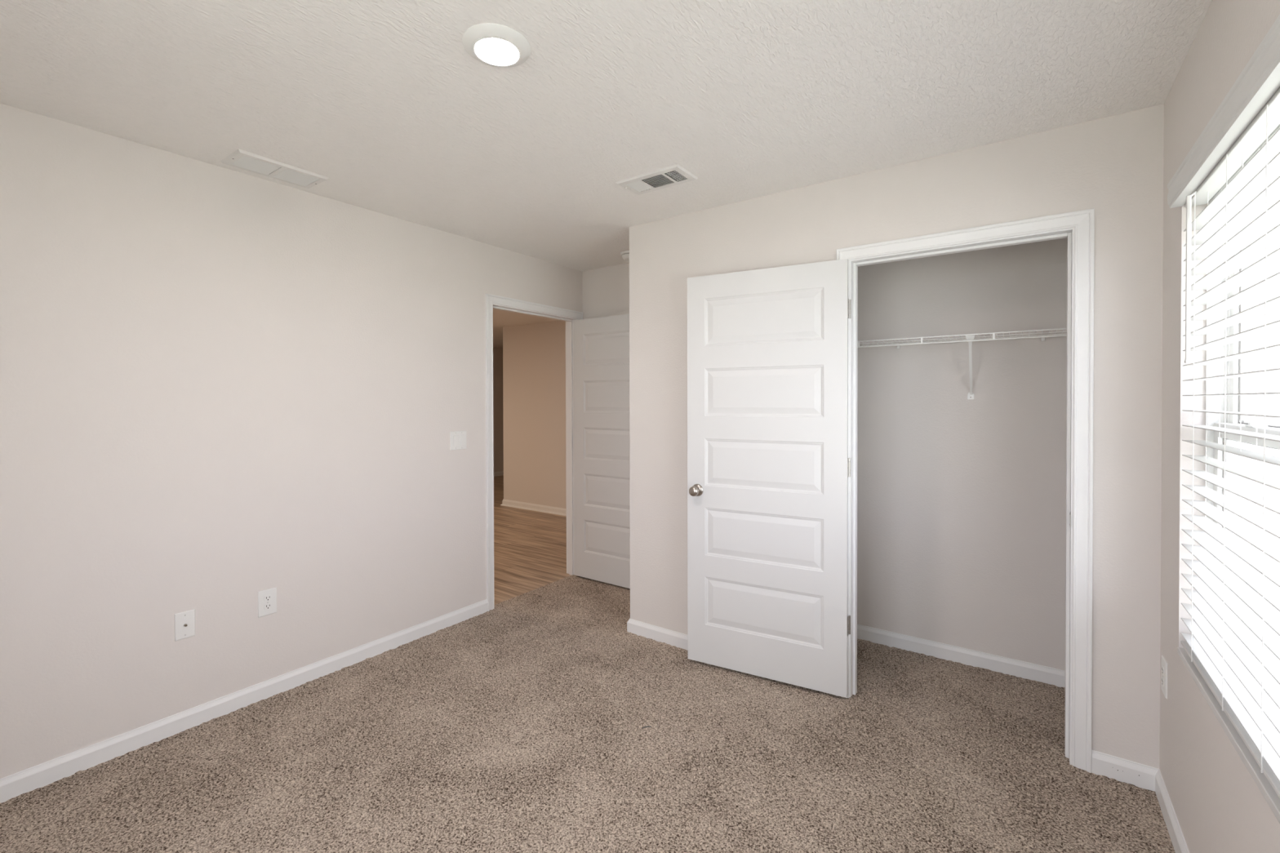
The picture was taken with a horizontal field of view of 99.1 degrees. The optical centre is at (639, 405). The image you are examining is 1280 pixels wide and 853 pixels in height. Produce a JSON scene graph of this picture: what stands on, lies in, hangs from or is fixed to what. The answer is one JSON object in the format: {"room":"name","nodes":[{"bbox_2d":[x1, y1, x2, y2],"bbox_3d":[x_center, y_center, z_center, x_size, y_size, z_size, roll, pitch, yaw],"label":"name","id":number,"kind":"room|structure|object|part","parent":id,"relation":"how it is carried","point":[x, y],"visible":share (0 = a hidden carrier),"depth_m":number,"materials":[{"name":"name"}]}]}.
{"room":"empty bedroom","nodes":[
{"label":"empty bedroom","id":0,"kind":"room"},
{"bbox_2d":[0,102,582,778],"bbox_3d":[-1.674,0.164,2.798,0.115,2.459,4.236,0,1,35],"label":"wall","id":1,"kind":"structure","parent":0,"point":[220,387],"depth_m":2.38,"materials":[{"name":"white paint"}]},
{"bbox_2d":[174,608,195,640],"bbox_3d":[-1.934,0.935,2.324,0.017,0.114,0.070,0,1,35],"label":"plate","id":2,"kind":"object","parent":1,"relation":"attached to","point":[184,622],"visible":1,"depth_m":2.32,"materials":[{"name":"white plastic"}]},
{"bbox_2d":[257,586,276,617],"bbox_3d":[-1.759,0.929,2.579,0.009,0.121,0.078,0,1,35],"label":"electrical outlet","id":3,"kind":"object","parent":1,"relation":"attached to","point":[267,599],"visible":1,"depth_m":2.58,"materials":[{"name":"white plastic"}]},
{"bbox_2d":[263,603,271,609],"bbox_3d":[-1.756,0.949,2.577,0.002,0.025,0.034,0,1,35],"label":"receptacle","id":4,"kind":"object","parent":3,"relation":"attached to","point":[266,606],"depth_m":2.58,"materials":[{"name":"white plastic"}]},
{"bbox_2d":[263,595,271,601],"bbox_3d":[-1.756,0.910,2.577,0.002,0.025,0.034,0,1,35],"label":"receptacle","id":5,"kind":"object","parent":3,"relation":"attached to","point":[266,597],"depth_m":2.58,"materials":[{"name":"white plastic"}]},
{"bbox_2d":[449,431,466,450],"bbox_3d":[-1.143,0.219,3.443,0.015,0.117,0.120,0,1,35],"label":"light switch","id":6,"kind":"object","parent":1,"relation":"attached to","point":[458,439],"visible":1,"depth_m":3.44,"materials":[{"name":"white plastic"}]},
{"bbox_2d":[484,293,582,611],"bbox_3d":[-0.791,0.317,4.046,0.147,2.126,0.958,0,1,35],"label":"trim","id":7,"kind":"structure","parent":1,"relation":"attached to","point":[492,301],"depth_m":3.86,"materials":[{"name":"white paint"}]},
{"bbox_2d":[0,599,1189,852],"bbox_3d":[-0.468,1.347,1.538,3.318,0.084,3.350,0,1,35],"label":"baseboard","id":8,"kind":"structure","parent":1,"relation":"attached to","point":[42,775],"depth_m":2.21,"materials":[{"name":"white paint"}]},
{"bbox_2d":[573,313,630,588],"bbox_3d":[-0.190,0.337,4.109,0.814,2.020,0.167,0,1,35],"label":"door","id":9,"kind":"structure","parent":1,"relation":"in","point":[601,345],"depth_m":4.16,"materials":[{"name":"white paint"}]},
{"bbox_2d":[493,346,503,471],"bbox_3d":[-3.646,0.140,8.827,0.100,2.405,8.100,0,1,35],"label":"wall","id":10,"kind":"structure","parent":0,"point":[498,420],"depth_m":10.17,"materials":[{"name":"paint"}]},
{"bbox_2d":[493,471,503,476],"bbox_3d":[-3.597,1.286,8.805,0.013,0.084,7.900,0,1,35],"label":"baseboard","id":11,"kind":"structure","parent":10,"relation":"attached to","point":[500,473],"depth_m":10.17,"materials":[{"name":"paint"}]},
{"bbox_2d":[493,308,557,348],"bbox_3d":[-1.593,-1.104,7.361,5.135,0.100,8.300,0,1,35],"label":"ceiling","id":12,"kind":"structure","parent":0,"point":[501,318],"depth_m":6.72,"materials":[{"name":"white paint"}]},
{"bbox_2d":[502,320,566,508],"bbox_3d":[0.487,0.136,8.267,2.675,2.405,4.240,0,1,35],"label":"wall","id":13,"kind":"structure","parent":0,"point":[534,354],"depth_m":6.96,"materials":[{"name":"white paint"}]},
{"bbox_2d":[500,499,566,515],"bbox_3d":[0.452,1.283,8.235,2.688,0.084,4.153,0,1,35],"label":"baseboard","id":14,"kind":"structure","parent":13,"relation":"attached to","point":[555,509],"depth_m":6.96,"materials":[{"name":"white paint"}]},
{"bbox_2d":[0,475,1175,852],"bbox_3d":[-0.680,1.357,5.730,8.528,0.034,9.952,0,1,35],"label":"floor","id":15,"kind":"structure","parent":0,"point":[516,726],"depth_m":2.11,"materials":[{"name":"carpet"}]},
{"bbox_2d":[0,0,1212,271],"bbox_3d":[-0.236,-1.109,1.777,3.632,0.100,4.251,0,1,35],"label":"ceiling","id":16,"kind":"structure","parent":0,"point":[385,100],"depth_m":1.82,"materials":[{"name":"white paint"}]},
{"bbox_2d":[220,148,328,188],"bbox_3d":[-1.634,-1.056,2.457,0.200,0.011,0.360,0,1,35],"label":"ceiling vent","id":17,"kind":"object","parent":16,"relation":"in","point":[250,162],"visible":1,"depth_m":2.43,"materials":[{"name":"white metal"}]},
{"bbox_2d":[462,22,530,67],"bbox_3d":[-0.419,-1.046,1.604,0.195,0.022,0.195,0,1,35],"label":"recessed light","id":18,"kind":"object","parent":16,"relation":"in","point":[500,46],"visible":1,"depth_m":1.57,"materials":[{"name":"white plastic"}]},
{"bbox_2d":[475,37,519,64],"bbox_3d":[-0.419,-1.038,1.604,0.126,0.005,0.126,0,1,35],"label":"diffuser","id":19,"kind":"object","parent":18,"relation":"attached to","point":[493,51],"depth_m":1.59,"materials":[{"name":"white plastic"}]},
{"bbox_2d":[620,250,629,261],"bbox_3d":[-0.066,-1.054,3.865,0.144,0.049,0.144,0,1,35],"label":"smoke detector","id":20,"kind":"object","parent":16,"relation":"attached to","point":[625,255],"visible":0.43,"depth_m":3.82,"materials":[{"name":"white plastic"}]},
{"bbox_2d":[615,164,697,195],"bbox_3d":[0.078,-1.059,2.582,0.344,0.016,0.186,0,1,35],"label":"ceiling vent","id":21,"kind":"object","parent":16,"relation":"in","point":[673,173],"visible":1,"depth_m":2.57,"materials":[{"name":"white metal"}]},
{"bbox_2d":[582,237,1066,671],"bbox_3d":[0.926,0.152,3.501,3.318,2.459,0.116,0,1,35],"label":"wall","id":22,"kind":"structure","parent":0,"point":[962,500],"depth_m":2.89,"materials":[{"name":"white paint"}]},
{"bbox_2d":[857,624,1065,687],"bbox_3d":[1.180,1.331,2.923,2.228,0.084,0.586,0,1,35],"label":"baseboard","id":23,"kind":"structure","parent":22,"relation":"attached to","point":[1005,665],"depth_m":2.88,"materials":[{"name":"white paint"}]},
{"bbox_2d":[857,328,1066,399],"bbox_3d":[1.258,-0.191,3.024,2.220,0.314,0.306,0,1,35],"label":"wire shelf","id":24,"kind":"object","parent":22,"relation":"attached to","point":[970,337],"visible":0.49,"depth_m":2.70,"materials":[{"name":"white metal"}]},
{"bbox_3d":[1.340,-0.340,3.139,2.220,0.006,0.006,0,1,35],"label":"rail","id":25,"kind":"part","parent":24,"relation":"part of","materials":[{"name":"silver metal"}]},
{"bbox_3d":[1.171,-0.312,2.901,2.220,0.006,0.006,0,1,35],"label":"lip rail","id":26,"kind":"part","parent":24,"relation":"part of","materials":[{"name":"silver metal"}]},
{"bbox_3d":[1.284,-0.340,3.059,2.220,0.005,0.005,0,1,35],"label":"rail","id":27,"kind":"part","parent":24,"relation":"part of","materials":[{"name":"silver metal"}]},
{"bbox_3d":[1.226,-0.339,2.979,2.220,0.005,0.005,0,1,35],"label":"rail","id":28,"kind":"part","parent":24,"relation":"part of","materials":[{"name":"silver metal"}]},
{"bbox_3d":[1.172,-0.342,2.901,2.220,0.006,0.006,0,1,35],"label":"rail","id":29,"kind":"part","parent":24,"relation":"part of","materials":[{"name":"silver metal"}]},
{"bbox_3d":[1.740,-0.051,2.870,0.029,0.036,0.004,0,1,35],"label":"foot plate","id":30,"kind":"part","parent":24,"relation":"part of","materials":[{"name":"silver metal"}]},
{"bbox_2d":[629,103,1164,768],"bbox_3d":[1.093,0.158,2.892,2.342,2.459,0.686,0,1,35],"label":"wall","id":31,"kind":"structure","parent":0,"point":[1113,166],"depth_m":2.15,"materials":[{"name":"white paint"}]},
{"bbox_2d":[626,618,688,650],"bbox_3d":[0.180,1.328,3.472,0.615,0.084,2.244,0,1,-25],"label":"baseboard","id":32,"kind":"structure","parent":31,"relation":"attached to","point":[660,634],"depth_m":3.17,"materials":[{"name":"white paint"}]},
{"bbox_2d":[687,258,850,697],"bbox_3d":[0.618,0.339,2.727,0.814,2.032,0.167,0,1,29],"label":"door","id":33,"kind":"structure","parent":31,"relation":"in","point":[769,465],"depth_m":2.69,"materials":[{"name":"white paint"}]},
{"bbox_3d":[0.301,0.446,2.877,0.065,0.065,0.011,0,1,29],"label":"knob","id":34,"kind":"part","parent":33,"relation":"part of","materials":[{"name":"silver metal"}]},
{"bbox_2d":[835,208,1094,773],"bbox_3d":[1.344,0.328,2.357,0.935,2.126,0.131,0,1,35],"label":"trim","id":35,"kind":"structure","parent":31,"relation":"attached to","point":[1078,226],"depth_m":2.09,"materials":[{"name":"white paint"}]},
{"bbox_2d":[1159,0,1279,852],"bbox_3d":[1.167,0.177,0.797,0.200,2.459,4.251,0,1,35],"label":"wall","id":36,"kind":"structure","parent":0,"point":[1219,807],"depth_m":1.62,"materials":[{"name":"white paint"}]},
{"bbox_2d":[1160,655,1167,698],"bbox_3d":[1.801,0.931,1.875,0.009,0.120,0.074,0,1,35],"label":"electrical outlet","id":37,"kind":"object","parent":36,"relation":"attached to","point":[1164,664],"visible":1,"depth_m":1.86,"materials":[{"name":"white plastic"}]},
{"bbox_2d":[1161,677,1164,687],"bbox_3d":[1.799,0.950,1.877,0.002,0.025,0.034,0,1,35],"label":"receptacle","id":38,"kind":"object","parent":37,"relation":"attached to","point":[1162,678],"depth_m":1.87,"materials":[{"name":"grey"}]},
{"bbox_2d":[1161,666,1164,675],"bbox_3d":[1.799,0.911,1.877,0.002,0.025,0.034,0,1,35],"label":"receptacle","id":39,"kind":"object","parent":37,"relation":"attached to","point":[1162,667],"depth_m":1.87,"materials":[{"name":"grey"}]},
{"bbox_2d":[1177,124,1279,823],"bbox_3d":[1.301,0.081,1.048,0.133,1.405,1.517,0,1,35],"label":"window","id":40,"kind":"structure","parent":36,"relation":"in","point":[1233,366],"depth_m":1.59,"materials":[{"name":"white plastic"}]},
{"bbox_2d":[1167,13,1279,798],"bbox_3d":[1.246,0.031,1.067,0.088,1.431,1.515,0,1,35],"label":"window blind","id":41,"kind":"object","parent":40,"relation":"attached to","point":[1233,642],"visible":1,"depth_m":1.28,"materials":[{"name":"white plastic"}]},
{"bbox_3d":[1.588,0.066,1.566,0.002,1.345,0.002,-1,1,-40],"label":"ladder cord","id":42,"kind":"part","parent":41,"relation":"part of","materials":[{"name":"white fabric"}]},
{"bbox_3d":[1.609,0.066,1.551,0.002,1.345,0.002,0,1,-10],"label":"lift cord","id":43,"kind":"part","parent":41,"relation":"part of","materials":[{"name":"white fabric"}]},
{"bbox_3d":[1.631,0.066,1.536,0.002,1.345,0.002,0,1,-10],"label":"ladder cord","id":44,"kind":"part","parent":41,"relation":"part of","materials":[{"name":"white fabric"}]},
{"bbox_3d":[1.412,0.068,1.318,0.002,1.345,0.002,0,1,20],"label":"ladder cord","id":45,"kind":"part","parent":41,"relation":"part of","materials":[{"name":"white fabric"}]},
{"bbox_3d":[1.271,0.738,1.077,0.050,0.010,1.467,0,1,35],"label":"rail","id":46,"kind":"part","parent":41,"relation":"part of","materials":[{"name":"white plastic"}]},
{"bbox_3d":[1.434,0.069,1.303,0.002,1.345,0.002,0,1,20],"label":"lift cord","id":47,"kind":"part","parent":41,"relation":"part of","materials":[{"name":"white fabric"}]},
{"bbox_3d":[1.455,0.069,1.288,0.002,1.345,0.002,0,1,-10],"label":"ladder cord","id":48,"kind":"part","parent":41,"relation":"part of","materials":[{"name":"white fabric"}]},
{"bbox_3d":[1.257,0.071,1.098,0.002,1.345,0.002,-1,1,-40],"label":"ladder cord","id":49,"kind":"part","parent":41,"relation":"part of","materials":[{"name":"white fabric"}]},
{"bbox_3d":[1.272,0.773,1.076,0.059,0.020,1.517,0,1,35],"label":"sill","id":50,"kind":"part","parent":40,"relation":"part of","materials":[{"name":"white wood"}]},
{"bbox_3d":[1.325,0.071,1.031,0.074,1.385,1.517,0,1,35],"label":"frame","id":51,"kind":"part","parent":40,"relation":"part of","materials":[{"name":"white plastic"}]},
{"bbox_3d":[1.318,0.402,1.040,0.027,0.688,1.479,0,1,35],"label":"sash","id":52,"kind":"part","parent":40,"relation":"part of","materials":[{"name":"white plastic"}]},
{"bbox_3d":[1.341,-0.249,1.016,0.027,0.685,1.457,0,1,35],"label":"sash","id":53,"kind":"part","parent":40,"relation":"part of","materials":[{"name":"white plastic"}]},
{"label":"outside","id":54,"kind":"structure","parent":0,"visible":0},
{"bbox_2d":[1274,471,1279,564],"bbox_3d":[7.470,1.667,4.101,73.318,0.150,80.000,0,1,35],"label":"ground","id":55,"kind":"structure","parent":54,"point":[1277,474],"depth_m":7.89,"materials":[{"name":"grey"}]},
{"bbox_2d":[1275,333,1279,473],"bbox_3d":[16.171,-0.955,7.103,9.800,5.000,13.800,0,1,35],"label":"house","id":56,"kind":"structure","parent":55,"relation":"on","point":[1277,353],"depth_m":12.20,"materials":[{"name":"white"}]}
]}

